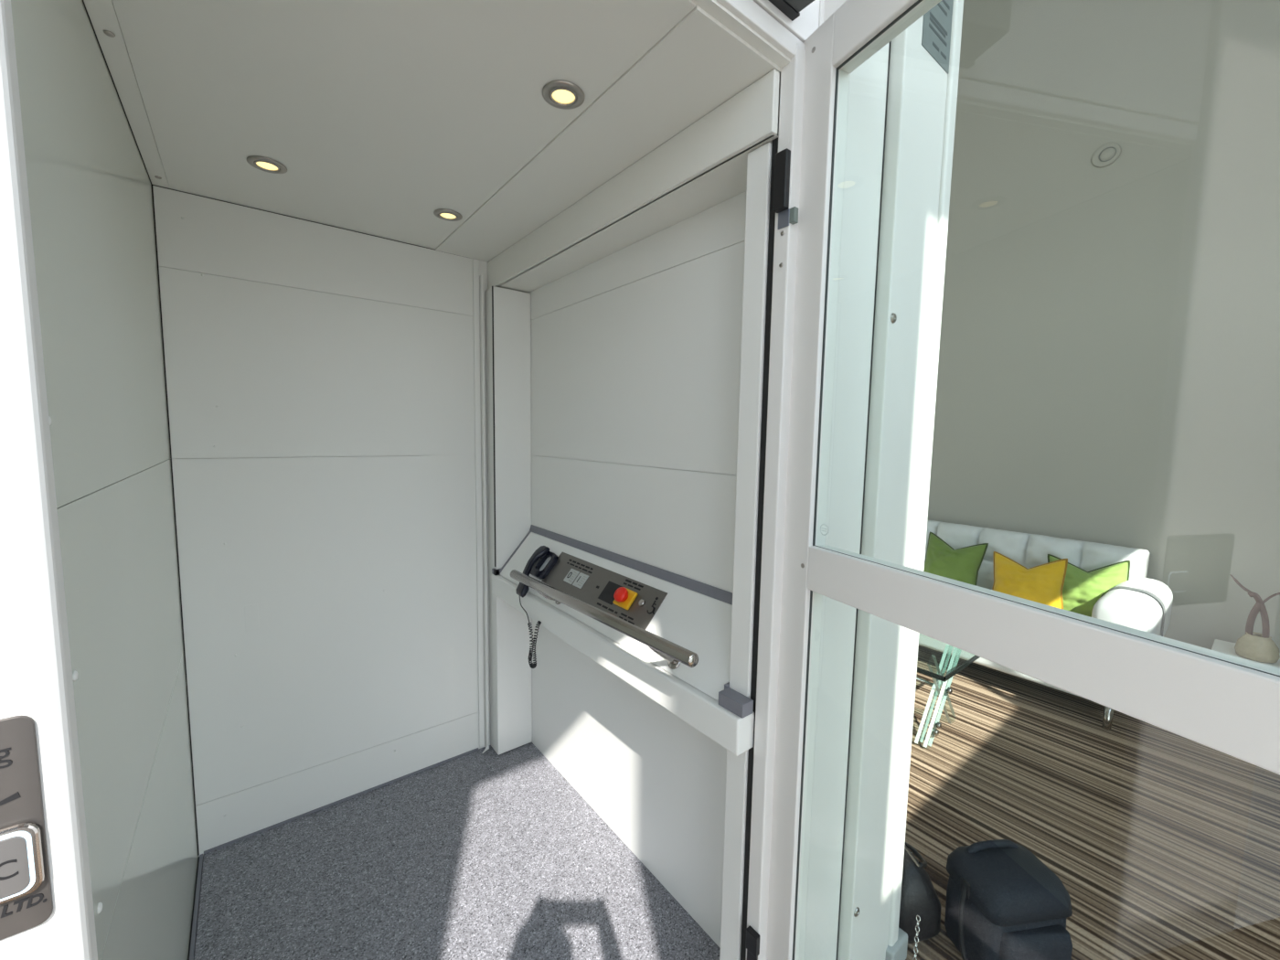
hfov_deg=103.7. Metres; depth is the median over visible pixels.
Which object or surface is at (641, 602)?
switch
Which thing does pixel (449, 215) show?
recessed light
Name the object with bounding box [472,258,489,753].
trim
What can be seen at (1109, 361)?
wall
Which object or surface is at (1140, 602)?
sofa
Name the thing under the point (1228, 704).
door
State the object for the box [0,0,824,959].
door frame
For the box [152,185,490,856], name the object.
wall
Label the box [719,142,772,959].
column
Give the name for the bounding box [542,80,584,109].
recessed light
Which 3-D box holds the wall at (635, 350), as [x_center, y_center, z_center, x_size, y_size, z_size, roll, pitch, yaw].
[-0.076,0.203,1.629,0.023,2.033,1.368,-3,7,-38]
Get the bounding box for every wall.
[10,0,198,959]
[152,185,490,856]
[528,122,778,948]
[803,0,889,959]
[927,0,1279,652]
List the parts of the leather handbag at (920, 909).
handle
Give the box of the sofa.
[918,520,1173,730]
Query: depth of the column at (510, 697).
2.02 m
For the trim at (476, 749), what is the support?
attached to the wall at (320, 383)
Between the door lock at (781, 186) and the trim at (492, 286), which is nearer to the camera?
the door lock at (781, 186)
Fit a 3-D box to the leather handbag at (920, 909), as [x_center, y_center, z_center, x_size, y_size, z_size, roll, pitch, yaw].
[0.737,1.130,1.437,0.166,0.191,0.339,0,5,-6]
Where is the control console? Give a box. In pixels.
[491,524,754,756]
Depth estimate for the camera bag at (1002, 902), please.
1.24 m
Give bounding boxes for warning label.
[921,0,953,74]
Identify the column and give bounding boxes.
[484,286,532,755]
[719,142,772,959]
[835,0,963,959]
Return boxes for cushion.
[923,531,988,586]
[992,551,1067,608]
[1047,554,1130,617]
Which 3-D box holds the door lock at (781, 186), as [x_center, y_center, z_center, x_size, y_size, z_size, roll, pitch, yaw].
[0.267,-0.530,0.918,0.026,0.131,0.038,-3,7,-38]
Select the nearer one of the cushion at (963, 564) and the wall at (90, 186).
the wall at (90, 186)
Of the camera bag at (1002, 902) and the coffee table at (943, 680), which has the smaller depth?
the camera bag at (1002, 902)
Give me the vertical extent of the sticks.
0.359 m
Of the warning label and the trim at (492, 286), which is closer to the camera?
the warning label
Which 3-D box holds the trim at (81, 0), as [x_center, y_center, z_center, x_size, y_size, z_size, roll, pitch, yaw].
[-0.600,0.268,1.215,0.910,2.103,1.398,-3,7,-38]
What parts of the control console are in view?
trim, control plate, trim, trim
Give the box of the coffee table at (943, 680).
[914,643,980,748]
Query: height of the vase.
0.114 m
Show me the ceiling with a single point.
(381, 116)
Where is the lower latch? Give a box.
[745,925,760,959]
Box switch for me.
[638,598,645,607]
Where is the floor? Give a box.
[193,645,1279,959]
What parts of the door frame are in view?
header panel, header panel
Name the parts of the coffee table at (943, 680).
tie rod, leg, leg, leg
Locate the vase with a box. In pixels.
[1234,631,1279,662]
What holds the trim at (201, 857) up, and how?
attached to the wall at (90, 186)
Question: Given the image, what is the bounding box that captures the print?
[928,0,949,60]
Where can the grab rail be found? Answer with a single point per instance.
(675, 654)
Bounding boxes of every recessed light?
[246,155,287,173]
[433,208,462,221]
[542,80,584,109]
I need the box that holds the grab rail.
[510,569,698,669]
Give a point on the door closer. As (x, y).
(791, 8)
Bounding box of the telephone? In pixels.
[516,545,558,668]
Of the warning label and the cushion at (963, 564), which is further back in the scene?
the cushion at (963, 564)
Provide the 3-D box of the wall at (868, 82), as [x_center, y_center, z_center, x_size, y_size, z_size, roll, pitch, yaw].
[0.380,-0.050,1.044,0.144,2.600,0.107,-3,7,-38]
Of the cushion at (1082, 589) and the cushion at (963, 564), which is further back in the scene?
the cushion at (963, 564)
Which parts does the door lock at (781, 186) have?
strike plate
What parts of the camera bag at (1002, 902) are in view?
carry handle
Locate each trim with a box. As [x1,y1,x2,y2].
[81,0,467,959]
[189,853,203,959]
[203,747,478,853]
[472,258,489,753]
[491,286,496,566]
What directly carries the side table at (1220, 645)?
on the floor
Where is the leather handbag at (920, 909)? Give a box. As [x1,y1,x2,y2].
[898,842,941,959]
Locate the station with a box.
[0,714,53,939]
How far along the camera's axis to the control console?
1.35 m
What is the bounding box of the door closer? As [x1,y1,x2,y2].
[768,0,814,21]
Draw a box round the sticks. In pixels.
[1229,574,1279,638]
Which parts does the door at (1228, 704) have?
rail, rail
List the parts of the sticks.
stem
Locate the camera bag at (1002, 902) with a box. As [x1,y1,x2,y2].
[944,839,1072,959]
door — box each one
[766,0,1279,959]
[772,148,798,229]
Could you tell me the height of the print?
0.159 m
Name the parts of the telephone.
coiled cord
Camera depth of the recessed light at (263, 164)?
1.27 m
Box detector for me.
[1091,142,1120,167]
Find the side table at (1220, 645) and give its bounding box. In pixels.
[1211,639,1279,668]
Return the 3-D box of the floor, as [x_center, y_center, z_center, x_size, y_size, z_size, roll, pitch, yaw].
[-0.012,1.276,1.404,6.400,0.120,4.400,-3,7,-38]
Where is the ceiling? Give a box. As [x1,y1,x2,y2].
[83,0,790,262]
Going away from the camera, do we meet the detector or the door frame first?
the door frame
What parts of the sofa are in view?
backrest, leg, armrest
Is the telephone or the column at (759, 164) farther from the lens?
the telephone

